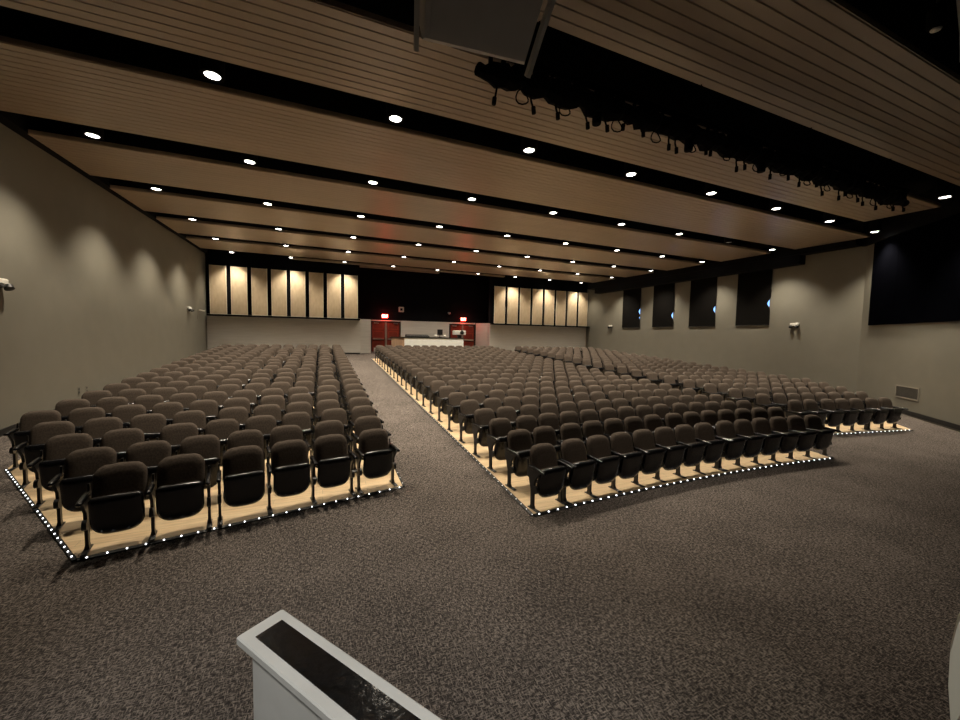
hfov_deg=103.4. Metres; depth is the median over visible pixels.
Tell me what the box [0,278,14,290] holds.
emergency light
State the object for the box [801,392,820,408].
seat
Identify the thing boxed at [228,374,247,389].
seat
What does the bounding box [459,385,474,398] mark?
seat
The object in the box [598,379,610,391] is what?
seat
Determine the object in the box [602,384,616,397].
seat
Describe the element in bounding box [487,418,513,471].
seat
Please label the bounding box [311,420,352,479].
seat
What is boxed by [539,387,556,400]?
seat
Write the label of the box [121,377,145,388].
seat
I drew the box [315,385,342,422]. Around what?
seat
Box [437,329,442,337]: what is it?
monitor
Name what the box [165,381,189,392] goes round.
seat
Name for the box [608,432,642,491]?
seat
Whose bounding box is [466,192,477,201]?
recessed light
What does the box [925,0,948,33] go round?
spotlight
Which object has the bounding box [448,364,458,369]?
seat
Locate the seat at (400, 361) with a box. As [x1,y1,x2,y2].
[396,359,408,381]
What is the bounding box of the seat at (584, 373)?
[580,371,590,379]
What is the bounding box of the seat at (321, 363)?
[317,361,331,371]
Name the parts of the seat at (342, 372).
backrest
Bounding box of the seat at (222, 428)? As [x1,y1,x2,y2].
[201,419,238,466]
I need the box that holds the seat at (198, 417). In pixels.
[169,410,208,434]
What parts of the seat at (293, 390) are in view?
backrest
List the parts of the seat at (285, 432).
armrest, backrest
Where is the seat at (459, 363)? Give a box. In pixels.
[453,361,463,366]
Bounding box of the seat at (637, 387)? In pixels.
[631,384,644,393]
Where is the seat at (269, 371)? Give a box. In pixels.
[256,369,273,383]
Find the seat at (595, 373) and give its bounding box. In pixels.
[592,371,602,379]
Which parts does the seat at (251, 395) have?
backrest, seat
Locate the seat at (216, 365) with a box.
[205,363,221,369]
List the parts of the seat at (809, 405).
backrest, armrest, seat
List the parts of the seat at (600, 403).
backrest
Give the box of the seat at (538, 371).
[530,369,541,377]
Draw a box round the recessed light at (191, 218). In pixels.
[186,216,197,220]
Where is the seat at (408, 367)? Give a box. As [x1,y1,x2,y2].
[405,365,417,389]
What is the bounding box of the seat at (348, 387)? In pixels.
[342,384,368,410]
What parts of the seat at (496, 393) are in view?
backrest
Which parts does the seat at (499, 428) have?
armrest, backrest, seat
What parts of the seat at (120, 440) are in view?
seat, backrest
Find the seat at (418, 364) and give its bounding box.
[416,361,426,367]
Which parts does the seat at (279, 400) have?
backrest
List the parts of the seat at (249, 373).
backrest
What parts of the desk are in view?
panel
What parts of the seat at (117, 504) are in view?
armrest, seat, backrest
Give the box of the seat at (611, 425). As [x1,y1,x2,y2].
[603,418,631,437]
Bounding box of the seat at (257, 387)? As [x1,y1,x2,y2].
[244,383,265,405]
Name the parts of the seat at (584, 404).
backrest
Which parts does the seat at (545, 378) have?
backrest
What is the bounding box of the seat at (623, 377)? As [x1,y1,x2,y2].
[620,375,631,382]
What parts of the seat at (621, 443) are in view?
armrest, backrest, seat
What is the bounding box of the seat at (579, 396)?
[573,392,594,405]
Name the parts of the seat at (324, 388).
backrest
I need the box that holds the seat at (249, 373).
[234,369,252,383]
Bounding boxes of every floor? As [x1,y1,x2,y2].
[0,351,959,719]
[825,418,909,433]
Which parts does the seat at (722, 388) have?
backrest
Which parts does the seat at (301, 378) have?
backrest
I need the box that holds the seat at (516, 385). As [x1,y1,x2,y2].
[509,382,523,394]
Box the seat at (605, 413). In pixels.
[598,407,616,423]
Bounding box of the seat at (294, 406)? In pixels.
[283,402,312,429]
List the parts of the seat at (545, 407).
backrest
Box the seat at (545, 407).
[539,403,559,424]
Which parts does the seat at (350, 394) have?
backrest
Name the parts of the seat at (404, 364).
backrest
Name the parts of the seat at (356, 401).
backrest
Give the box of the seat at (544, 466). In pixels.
[527,443,573,513]
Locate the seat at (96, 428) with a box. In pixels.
[79,417,122,446]
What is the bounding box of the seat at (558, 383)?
[554,381,571,394]
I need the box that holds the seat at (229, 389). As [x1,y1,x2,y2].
[217,384,239,398]
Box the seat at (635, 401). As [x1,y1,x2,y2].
[629,397,646,408]
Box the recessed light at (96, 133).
[80,124,103,139]
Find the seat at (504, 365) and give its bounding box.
[496,363,506,368]
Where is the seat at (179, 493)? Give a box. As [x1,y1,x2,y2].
[146,453,212,541]
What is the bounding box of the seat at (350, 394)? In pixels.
[344,390,372,419]
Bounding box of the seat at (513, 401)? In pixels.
[502,396,520,416]
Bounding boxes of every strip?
[4,468,76,561]
[76,486,402,561]
[372,359,533,515]
[395,469,404,486]
[533,457,834,516]
[833,429,913,434]
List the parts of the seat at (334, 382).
backrest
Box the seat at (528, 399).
[521,395,539,411]
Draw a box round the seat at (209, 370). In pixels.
[197,367,215,374]
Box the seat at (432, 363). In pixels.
[429,361,439,366]
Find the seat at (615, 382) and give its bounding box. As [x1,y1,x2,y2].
[612,379,624,389]
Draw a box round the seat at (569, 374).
[567,372,581,380]
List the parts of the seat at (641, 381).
backrest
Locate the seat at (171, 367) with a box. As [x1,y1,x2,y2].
[161,364,179,371]
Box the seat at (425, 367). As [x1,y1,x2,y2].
[420,364,431,371]
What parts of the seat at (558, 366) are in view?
backrest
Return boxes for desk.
[390,337,464,346]
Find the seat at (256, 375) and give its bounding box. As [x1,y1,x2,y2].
[249,373,272,383]
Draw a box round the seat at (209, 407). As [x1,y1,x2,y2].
[186,400,217,424]
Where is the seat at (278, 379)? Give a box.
[274,376,292,386]
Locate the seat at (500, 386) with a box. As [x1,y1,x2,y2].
[493,383,507,395]
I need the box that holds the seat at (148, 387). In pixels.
[135,382,160,394]
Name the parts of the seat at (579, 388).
backrest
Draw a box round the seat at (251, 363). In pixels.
[243,362,260,368]
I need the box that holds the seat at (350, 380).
[341,378,365,402]
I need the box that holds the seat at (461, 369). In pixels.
[455,367,466,373]
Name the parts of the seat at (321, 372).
backrest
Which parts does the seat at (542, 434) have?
backrest, seat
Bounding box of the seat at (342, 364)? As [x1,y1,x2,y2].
[336,363,355,374]
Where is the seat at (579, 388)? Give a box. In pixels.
[572,385,589,397]
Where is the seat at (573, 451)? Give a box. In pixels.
[558,438,595,504]
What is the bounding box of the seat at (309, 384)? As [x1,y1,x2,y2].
[294,381,316,406]
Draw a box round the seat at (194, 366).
[183,363,200,370]
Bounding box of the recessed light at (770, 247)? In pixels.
[767,245,776,250]
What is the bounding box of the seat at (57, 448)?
[27,433,93,508]
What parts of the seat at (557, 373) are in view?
backrest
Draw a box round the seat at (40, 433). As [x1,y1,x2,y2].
[13,421,75,488]
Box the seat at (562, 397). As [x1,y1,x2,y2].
[556,393,577,411]
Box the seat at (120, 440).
[97,428,148,462]
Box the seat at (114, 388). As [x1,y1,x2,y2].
[103,383,130,396]
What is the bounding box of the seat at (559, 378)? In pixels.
[554,376,568,387]
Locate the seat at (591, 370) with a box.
[589,368,599,375]
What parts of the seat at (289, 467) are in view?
armrest, backrest, seat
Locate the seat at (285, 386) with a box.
[270,382,290,399]
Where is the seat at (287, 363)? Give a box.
[285,361,298,367]
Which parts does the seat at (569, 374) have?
backrest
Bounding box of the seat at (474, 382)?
[466,379,479,390]
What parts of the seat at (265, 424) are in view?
backrest, seat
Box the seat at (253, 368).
[244,365,259,373]
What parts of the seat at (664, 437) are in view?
armrest, backrest, seat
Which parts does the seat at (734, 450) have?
backrest, seat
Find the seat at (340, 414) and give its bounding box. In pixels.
[318,408,349,435]
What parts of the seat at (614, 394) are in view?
backrest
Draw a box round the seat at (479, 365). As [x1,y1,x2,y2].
[472,363,482,369]
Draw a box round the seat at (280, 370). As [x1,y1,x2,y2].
[274,368,292,378]
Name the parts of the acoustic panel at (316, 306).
edge frame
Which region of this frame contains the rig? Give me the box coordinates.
[474,21,909,211]
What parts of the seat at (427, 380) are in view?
seat, backrest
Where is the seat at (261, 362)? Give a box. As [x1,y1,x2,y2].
[249,359,263,368]
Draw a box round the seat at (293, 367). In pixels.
[283,365,297,375]
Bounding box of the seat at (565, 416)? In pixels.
[559,411,582,435]
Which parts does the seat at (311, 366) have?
backrest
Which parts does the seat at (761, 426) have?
backrest, armrest, seat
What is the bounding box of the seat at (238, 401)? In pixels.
[220,397,253,417]
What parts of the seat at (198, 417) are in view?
backrest, seat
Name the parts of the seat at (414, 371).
seat, backrest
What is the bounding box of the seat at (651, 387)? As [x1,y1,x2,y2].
[645,383,657,392]
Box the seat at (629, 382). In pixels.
[625,379,637,387]
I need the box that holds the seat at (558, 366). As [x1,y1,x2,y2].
[553,365,564,371]
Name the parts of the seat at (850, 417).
backrest, seat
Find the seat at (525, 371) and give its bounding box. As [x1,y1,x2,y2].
[517,369,528,377]
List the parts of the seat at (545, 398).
backrest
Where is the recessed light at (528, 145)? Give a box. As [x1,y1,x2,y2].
[521,136,536,154]
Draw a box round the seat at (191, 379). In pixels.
[177,375,199,385]
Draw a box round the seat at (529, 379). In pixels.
[526,377,539,389]
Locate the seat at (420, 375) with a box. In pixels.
[415,371,429,399]
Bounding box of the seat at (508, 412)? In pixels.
[495,406,516,429]
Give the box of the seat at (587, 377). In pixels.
[581,375,593,384]
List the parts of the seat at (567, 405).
backrest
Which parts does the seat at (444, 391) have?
seat, backrest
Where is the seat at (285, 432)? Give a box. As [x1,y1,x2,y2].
[266,425,310,487]
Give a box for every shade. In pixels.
[622,288,640,327]
[652,283,674,326]
[688,277,717,326]
[735,269,772,325]
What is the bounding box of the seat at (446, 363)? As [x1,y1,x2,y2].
[441,361,451,366]
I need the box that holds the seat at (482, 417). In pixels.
[472,408,494,456]
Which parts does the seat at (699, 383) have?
backrest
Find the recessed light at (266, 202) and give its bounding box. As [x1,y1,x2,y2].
[262,199,273,205]
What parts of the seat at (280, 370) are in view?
backrest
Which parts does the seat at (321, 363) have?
backrest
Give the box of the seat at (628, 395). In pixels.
[623,390,637,404]
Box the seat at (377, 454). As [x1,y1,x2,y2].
[355,428,399,493]
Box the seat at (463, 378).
[456,374,469,384]
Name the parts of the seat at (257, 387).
backrest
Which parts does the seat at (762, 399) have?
backrest, seat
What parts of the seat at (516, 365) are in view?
backrest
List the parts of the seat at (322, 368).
backrest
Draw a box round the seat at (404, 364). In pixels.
[400,362,412,385]
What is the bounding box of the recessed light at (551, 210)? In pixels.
[548,206,558,214]
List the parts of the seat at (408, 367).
backrest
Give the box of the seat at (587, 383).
[584,380,597,388]
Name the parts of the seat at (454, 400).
backrest, seat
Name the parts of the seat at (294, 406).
backrest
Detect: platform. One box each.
[8,407,401,557]
[373,359,829,513]
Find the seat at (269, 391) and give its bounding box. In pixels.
[258,388,283,404]
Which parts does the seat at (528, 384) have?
backrest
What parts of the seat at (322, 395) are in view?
backrest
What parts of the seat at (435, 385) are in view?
seat, backrest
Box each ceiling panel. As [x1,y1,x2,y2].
[0,0,940,221]
[0,35,869,248]
[28,129,770,261]
[110,185,702,270]
[156,216,653,276]
[186,236,614,282]
[289,257,504,276]
[360,265,439,273]
[537,0,959,185]
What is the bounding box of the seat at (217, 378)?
[203,374,223,387]
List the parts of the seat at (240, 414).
backrest, seat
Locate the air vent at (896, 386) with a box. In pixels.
[895,385,919,400]
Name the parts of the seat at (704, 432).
backrest, armrest, seat, armrest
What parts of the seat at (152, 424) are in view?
backrest, seat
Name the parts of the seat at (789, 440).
backrest, armrest, seat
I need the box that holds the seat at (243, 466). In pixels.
[217,445,264,525]
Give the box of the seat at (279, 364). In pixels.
[267,362,281,367]
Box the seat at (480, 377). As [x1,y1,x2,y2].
[471,374,484,383]
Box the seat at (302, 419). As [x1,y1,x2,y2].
[279,412,314,450]
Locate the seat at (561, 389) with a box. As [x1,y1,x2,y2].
[555,386,573,400]
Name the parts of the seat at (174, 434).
seat, backrest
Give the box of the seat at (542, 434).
[531,426,561,482]
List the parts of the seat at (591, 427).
backrest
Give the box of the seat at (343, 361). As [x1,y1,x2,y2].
[336,360,353,378]
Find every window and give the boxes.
[622,288,641,328]
[652,292,674,327]
[689,279,717,327]
[736,273,772,326]
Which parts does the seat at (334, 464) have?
armrest, backrest, seat, armrest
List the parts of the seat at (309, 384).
backrest, seat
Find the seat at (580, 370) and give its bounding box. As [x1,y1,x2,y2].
[578,368,588,375]
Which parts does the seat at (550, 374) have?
backrest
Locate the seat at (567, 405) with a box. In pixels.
[558,401,579,422]
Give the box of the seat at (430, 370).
[427,367,439,375]
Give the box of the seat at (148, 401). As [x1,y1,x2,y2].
[134,395,163,413]
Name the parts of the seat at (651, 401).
backrest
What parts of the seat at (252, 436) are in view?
backrest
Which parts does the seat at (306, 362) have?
backrest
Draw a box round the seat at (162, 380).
[150,376,173,386]
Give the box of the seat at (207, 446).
[175,434,220,488]
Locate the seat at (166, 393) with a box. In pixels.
[151,387,177,401]
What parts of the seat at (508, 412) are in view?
backrest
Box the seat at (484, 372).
[476,370,488,377]
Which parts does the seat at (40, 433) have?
armrest, seat, backrest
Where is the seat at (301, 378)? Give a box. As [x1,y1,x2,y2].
[294,376,314,392]
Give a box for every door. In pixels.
[371,321,400,350]
[449,323,474,346]
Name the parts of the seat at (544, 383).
backrest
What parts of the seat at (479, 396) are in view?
backrest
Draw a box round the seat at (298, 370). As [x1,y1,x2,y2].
[294,368,315,382]
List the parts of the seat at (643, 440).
armrest, backrest, seat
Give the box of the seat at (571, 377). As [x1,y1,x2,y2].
[568,376,584,385]
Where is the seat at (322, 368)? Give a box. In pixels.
[316,367,336,379]
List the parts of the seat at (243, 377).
backrest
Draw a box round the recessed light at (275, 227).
[274,226,282,229]
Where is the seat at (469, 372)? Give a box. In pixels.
[463,370,474,378]
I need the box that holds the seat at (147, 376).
[136,372,158,381]
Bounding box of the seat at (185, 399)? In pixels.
[169,393,196,410]
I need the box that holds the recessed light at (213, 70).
[198,55,225,82]
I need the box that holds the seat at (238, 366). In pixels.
[225,363,241,369]
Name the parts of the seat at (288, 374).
backrest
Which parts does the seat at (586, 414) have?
backrest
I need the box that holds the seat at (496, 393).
[487,389,504,405]
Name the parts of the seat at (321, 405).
backrest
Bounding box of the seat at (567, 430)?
[558,423,586,478]
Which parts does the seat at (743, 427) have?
backrest, armrest, seat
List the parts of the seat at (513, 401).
backrest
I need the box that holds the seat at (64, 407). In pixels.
[55,399,90,420]
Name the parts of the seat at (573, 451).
armrest, backrest, seat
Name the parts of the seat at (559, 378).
backrest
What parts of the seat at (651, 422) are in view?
backrest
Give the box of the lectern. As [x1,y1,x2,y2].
[948,613,959,719]
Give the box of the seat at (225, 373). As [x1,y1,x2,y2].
[212,370,230,378]
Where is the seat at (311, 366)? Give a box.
[301,364,317,381]
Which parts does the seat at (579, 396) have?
backrest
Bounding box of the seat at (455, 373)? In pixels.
[448,370,460,379]
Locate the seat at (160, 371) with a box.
[150,368,169,375]
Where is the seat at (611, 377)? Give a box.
[607,375,618,384]
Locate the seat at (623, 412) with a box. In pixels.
[617,406,634,421]
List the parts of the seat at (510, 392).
backrest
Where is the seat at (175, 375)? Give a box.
[163,371,183,380]
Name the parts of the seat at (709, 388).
backrest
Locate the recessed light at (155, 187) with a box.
[148,183,163,191]
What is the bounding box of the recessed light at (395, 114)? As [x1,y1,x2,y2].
[386,102,404,123]
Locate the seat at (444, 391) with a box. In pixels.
[437,386,454,421]
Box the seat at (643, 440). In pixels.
[631,429,664,486]
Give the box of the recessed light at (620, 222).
[616,218,626,225]
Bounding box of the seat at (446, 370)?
[441,367,453,374]
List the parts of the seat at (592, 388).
backrest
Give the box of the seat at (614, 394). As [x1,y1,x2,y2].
[606,390,628,403]
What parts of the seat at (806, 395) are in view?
backrest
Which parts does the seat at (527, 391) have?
backrest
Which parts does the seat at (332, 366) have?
backrest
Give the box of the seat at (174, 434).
[157,423,198,455]
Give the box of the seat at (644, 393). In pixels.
[638,389,652,400]
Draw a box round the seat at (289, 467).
[266,439,309,513]
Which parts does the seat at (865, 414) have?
backrest, seat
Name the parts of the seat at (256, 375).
backrest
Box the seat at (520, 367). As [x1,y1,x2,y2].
[517,366,529,372]
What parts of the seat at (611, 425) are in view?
backrest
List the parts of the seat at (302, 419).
backrest, seat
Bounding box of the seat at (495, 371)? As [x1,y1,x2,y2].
[490,369,501,377]
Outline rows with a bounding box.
[171,344,908,429]
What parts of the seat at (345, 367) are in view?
backrest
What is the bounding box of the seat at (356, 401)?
[346,397,377,431]
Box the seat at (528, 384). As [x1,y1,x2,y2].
[524,382,539,396]
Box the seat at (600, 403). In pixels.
[595,399,617,417]
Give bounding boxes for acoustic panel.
[209,265,226,313]
[230,266,247,314]
[251,268,267,315]
[271,269,286,315]
[290,271,305,316]
[309,272,323,317]
[327,274,340,317]
[344,275,357,318]
[494,286,505,323]
[507,287,517,323]
[519,288,530,323]
[532,289,542,324]
[544,290,554,324]
[555,291,565,325]
[567,291,576,325]
[578,292,587,325]
[868,213,959,324]
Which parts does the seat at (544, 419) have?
backrest, seat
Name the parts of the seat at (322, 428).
backrest, armrest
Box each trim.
[0,110,207,252]
[207,314,359,319]
[208,341,250,348]
[490,323,589,327]
[587,230,862,289]
[595,254,805,293]
[862,185,959,246]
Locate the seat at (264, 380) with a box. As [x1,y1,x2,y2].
[250,377,270,388]
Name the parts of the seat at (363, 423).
armrest, backrest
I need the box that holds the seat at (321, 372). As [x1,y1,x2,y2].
[316,371,336,384]
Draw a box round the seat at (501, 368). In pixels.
[493,366,504,372]
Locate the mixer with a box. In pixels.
[405,334,429,336]
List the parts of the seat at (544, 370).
backrest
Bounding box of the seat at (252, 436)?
[223,429,264,498]
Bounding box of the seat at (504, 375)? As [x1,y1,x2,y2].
[500,373,512,381]
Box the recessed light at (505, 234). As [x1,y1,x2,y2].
[503,232,510,236]
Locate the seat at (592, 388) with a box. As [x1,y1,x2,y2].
[588,385,606,397]
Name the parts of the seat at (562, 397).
backrest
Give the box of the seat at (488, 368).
[481,366,491,373]
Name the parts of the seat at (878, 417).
backrest, seat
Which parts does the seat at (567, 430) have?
backrest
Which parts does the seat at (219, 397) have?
backrest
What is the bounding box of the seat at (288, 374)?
[277,372,294,386]
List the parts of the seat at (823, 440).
backrest, armrest, seat, armrest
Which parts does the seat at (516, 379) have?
backrest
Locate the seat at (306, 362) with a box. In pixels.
[300,361,316,371]
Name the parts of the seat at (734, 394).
backrest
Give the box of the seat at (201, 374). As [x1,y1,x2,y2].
[188,371,207,379]
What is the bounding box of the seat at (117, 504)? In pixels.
[75,461,147,556]
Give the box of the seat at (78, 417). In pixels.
[65,407,105,432]
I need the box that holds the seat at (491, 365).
[485,363,494,369]
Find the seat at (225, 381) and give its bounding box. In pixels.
[218,379,243,389]
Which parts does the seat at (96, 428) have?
seat, backrest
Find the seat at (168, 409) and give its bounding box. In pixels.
[149,402,183,424]
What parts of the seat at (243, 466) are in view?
armrest, backrest, seat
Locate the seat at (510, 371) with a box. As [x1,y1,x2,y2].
[503,369,514,377]
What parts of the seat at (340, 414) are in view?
backrest, seat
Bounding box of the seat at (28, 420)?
[3,410,61,470]
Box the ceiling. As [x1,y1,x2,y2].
[0,0,959,275]
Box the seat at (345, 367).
[337,366,357,379]
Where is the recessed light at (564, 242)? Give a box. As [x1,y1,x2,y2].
[562,240,569,244]
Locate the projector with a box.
[452,330,465,337]
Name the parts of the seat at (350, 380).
backrest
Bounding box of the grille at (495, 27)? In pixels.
[429,0,535,55]
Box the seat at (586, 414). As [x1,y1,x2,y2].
[579,409,603,430]
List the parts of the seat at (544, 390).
backrest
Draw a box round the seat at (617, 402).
[612,398,634,411]
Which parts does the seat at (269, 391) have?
backrest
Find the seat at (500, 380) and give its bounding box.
[497,378,510,388]
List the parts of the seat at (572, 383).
backrest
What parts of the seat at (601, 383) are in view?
backrest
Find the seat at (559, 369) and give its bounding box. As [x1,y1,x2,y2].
[554,368,564,375]
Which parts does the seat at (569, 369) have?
backrest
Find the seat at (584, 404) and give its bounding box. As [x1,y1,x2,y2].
[577,400,598,417]
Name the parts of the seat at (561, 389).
backrest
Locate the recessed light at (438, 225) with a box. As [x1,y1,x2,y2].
[435,223,443,227]
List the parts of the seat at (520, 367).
backrest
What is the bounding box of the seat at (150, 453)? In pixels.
[121,440,171,499]
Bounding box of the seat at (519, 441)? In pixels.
[505,429,531,490]
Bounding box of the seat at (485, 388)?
[476,384,491,397]
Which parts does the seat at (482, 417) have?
armrest, backrest, seat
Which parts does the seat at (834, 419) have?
backrest, seat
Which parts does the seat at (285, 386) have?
backrest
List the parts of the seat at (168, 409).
backrest, seat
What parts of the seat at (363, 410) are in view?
backrest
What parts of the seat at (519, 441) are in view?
armrest, backrest, seat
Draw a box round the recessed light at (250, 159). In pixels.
[241,153,257,165]
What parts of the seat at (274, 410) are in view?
backrest, seat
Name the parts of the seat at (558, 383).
backrest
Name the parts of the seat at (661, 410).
backrest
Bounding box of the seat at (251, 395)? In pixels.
[232,389,256,414]
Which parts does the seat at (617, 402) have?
backrest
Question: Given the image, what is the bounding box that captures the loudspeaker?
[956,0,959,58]
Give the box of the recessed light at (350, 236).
[349,234,357,238]
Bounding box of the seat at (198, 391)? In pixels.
[182,386,207,399]
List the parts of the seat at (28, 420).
armrest, seat, backrest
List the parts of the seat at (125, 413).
seat, backrest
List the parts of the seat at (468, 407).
backrest, seat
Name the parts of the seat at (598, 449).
armrest, backrest, seat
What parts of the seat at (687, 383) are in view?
backrest, seat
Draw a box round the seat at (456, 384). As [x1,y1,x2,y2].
[447,379,461,391]
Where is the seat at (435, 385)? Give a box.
[429,380,445,413]
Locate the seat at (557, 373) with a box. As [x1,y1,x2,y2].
[554,372,568,381]
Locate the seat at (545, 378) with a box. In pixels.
[539,376,554,389]
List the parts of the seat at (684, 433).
armrest, backrest, seat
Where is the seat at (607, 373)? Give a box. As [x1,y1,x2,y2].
[604,371,614,377]
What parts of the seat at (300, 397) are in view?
backrest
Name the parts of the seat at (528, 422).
backrest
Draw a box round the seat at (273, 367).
[263,365,279,382]
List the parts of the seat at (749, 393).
backrest, seat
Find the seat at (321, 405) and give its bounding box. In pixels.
[313,399,341,425]
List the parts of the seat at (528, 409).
backrest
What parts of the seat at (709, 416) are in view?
backrest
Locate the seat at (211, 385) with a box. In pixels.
[194,380,216,391]
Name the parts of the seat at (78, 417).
seat, backrest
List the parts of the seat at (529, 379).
backrest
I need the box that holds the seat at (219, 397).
[202,391,227,413]
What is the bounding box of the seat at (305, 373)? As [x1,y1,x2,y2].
[296,371,315,386]
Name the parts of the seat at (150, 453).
backrest, seat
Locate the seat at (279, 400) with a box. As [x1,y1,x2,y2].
[260,395,285,417]
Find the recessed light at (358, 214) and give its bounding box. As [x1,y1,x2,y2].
[356,212,365,217]
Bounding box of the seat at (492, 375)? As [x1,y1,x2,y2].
[486,373,498,382]
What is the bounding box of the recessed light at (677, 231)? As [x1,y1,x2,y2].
[674,228,684,234]
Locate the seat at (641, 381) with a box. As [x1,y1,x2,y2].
[638,379,658,388]
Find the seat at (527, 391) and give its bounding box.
[522,388,539,404]
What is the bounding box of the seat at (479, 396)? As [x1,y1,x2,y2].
[466,391,485,408]
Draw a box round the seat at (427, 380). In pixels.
[421,376,437,406]
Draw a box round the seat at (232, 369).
[219,366,236,373]
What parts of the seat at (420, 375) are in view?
seat, backrest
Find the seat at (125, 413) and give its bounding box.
[109,404,146,427]
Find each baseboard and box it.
[0,409,54,435]
[902,410,959,429]
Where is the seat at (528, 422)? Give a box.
[514,415,536,442]
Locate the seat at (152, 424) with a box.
[126,413,166,440]
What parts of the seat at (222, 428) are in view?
backrest, seat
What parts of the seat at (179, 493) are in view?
armrest, seat, backrest, armrest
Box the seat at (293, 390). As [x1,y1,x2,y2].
[285,387,313,423]
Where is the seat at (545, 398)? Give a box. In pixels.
[539,394,558,409]
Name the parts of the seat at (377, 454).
armrest, backrest, seat, armrest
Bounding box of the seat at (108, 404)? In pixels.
[96,397,128,416]
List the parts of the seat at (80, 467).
armrest, seat, backrest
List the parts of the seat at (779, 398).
backrest, seat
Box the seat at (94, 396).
[81,390,112,406]
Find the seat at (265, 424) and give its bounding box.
[242,415,276,459]
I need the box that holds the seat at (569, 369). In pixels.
[566,368,579,376]
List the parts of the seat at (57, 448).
armrest, seat, backrest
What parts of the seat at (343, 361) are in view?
backrest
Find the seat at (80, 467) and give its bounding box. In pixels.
[47,447,116,531]
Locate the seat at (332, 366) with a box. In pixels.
[321,364,336,377]
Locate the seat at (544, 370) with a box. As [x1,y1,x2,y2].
[542,369,554,378]
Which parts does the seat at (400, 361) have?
backrest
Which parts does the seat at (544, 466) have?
armrest, backrest, seat, armrest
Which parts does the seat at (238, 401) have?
backrest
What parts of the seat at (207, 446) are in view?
backrest, seat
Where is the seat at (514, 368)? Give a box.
[506,366,516,372]
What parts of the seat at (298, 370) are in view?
backrest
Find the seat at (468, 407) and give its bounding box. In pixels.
[458,399,479,442]
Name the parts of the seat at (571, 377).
backrest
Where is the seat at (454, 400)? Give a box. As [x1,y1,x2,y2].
[447,392,465,431]
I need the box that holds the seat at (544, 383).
[539,381,555,395]
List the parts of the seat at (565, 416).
backrest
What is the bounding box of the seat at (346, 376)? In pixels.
[339,374,362,390]
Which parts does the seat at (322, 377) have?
backrest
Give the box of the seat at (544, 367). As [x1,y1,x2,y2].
[542,365,552,369]
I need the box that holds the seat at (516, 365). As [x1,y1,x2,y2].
[509,363,519,370]
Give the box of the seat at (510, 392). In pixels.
[505,388,522,405]
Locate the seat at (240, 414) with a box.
[215,407,247,430]
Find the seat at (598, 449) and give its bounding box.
[585,435,619,497]
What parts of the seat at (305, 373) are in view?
backrest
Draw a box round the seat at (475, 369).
[468,366,479,373]
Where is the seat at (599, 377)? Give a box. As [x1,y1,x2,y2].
[595,375,606,382]
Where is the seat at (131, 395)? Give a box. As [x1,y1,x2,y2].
[117,389,146,403]
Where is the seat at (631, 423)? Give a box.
[623,416,643,434]
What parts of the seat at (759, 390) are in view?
backrest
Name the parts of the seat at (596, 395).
backrest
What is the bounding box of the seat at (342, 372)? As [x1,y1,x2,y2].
[338,370,359,382]
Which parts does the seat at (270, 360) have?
backrest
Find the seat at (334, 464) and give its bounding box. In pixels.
[310,434,357,503]
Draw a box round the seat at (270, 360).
[265,359,282,367]
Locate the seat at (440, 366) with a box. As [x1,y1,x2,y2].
[435,364,445,370]
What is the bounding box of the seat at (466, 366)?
[460,364,471,369]
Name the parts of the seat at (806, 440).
backrest, armrest, seat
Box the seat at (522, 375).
[514,373,525,382]
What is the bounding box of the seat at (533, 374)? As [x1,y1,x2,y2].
[527,372,539,381]
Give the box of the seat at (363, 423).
[351,416,390,471]
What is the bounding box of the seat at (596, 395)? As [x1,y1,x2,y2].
[590,391,611,410]
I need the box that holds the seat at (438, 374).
[432,371,444,379]
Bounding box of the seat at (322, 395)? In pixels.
[314,391,343,413]
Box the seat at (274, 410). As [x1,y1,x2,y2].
[251,404,281,426]
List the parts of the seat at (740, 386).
backrest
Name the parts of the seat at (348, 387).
backrest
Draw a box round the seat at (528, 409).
[518,404,538,423]
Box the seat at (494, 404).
[482,398,501,415]
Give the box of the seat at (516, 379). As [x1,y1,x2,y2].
[511,377,524,388]
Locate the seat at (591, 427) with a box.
[582,420,610,448]
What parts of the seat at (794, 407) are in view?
armrest, backrest, seat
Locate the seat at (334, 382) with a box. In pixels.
[321,379,340,395]
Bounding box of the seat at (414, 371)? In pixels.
[410,368,423,394]
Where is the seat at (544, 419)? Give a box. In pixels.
[537,413,559,439]
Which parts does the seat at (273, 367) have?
backrest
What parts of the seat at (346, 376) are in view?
backrest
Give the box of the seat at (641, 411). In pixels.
[635,405,652,420]
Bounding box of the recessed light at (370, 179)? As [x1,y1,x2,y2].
[366,174,378,184]
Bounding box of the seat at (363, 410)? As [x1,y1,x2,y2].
[348,405,383,450]
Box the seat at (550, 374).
[542,372,554,383]
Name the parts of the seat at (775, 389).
backrest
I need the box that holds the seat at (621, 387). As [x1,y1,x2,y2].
[617,384,630,393]
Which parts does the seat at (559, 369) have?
backrest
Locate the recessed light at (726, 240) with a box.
[724,237,733,243]
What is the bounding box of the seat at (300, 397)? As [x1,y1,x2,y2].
[287,393,313,417]
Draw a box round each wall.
[0,123,207,428]
[205,249,586,353]
[237,610,441,719]
[361,319,370,352]
[371,320,474,337]
[475,323,488,346]
[585,221,867,393]
[856,244,959,431]
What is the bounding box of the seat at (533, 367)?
[531,366,541,372]
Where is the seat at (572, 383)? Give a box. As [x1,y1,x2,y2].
[569,380,587,391]
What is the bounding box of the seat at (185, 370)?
[174,367,192,375]
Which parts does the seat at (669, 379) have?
backrest, seat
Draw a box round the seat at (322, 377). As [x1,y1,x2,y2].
[315,375,334,389]
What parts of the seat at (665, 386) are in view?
backrest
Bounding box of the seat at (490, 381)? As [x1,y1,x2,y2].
[481,378,495,389]
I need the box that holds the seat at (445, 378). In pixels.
[441,375,454,385]

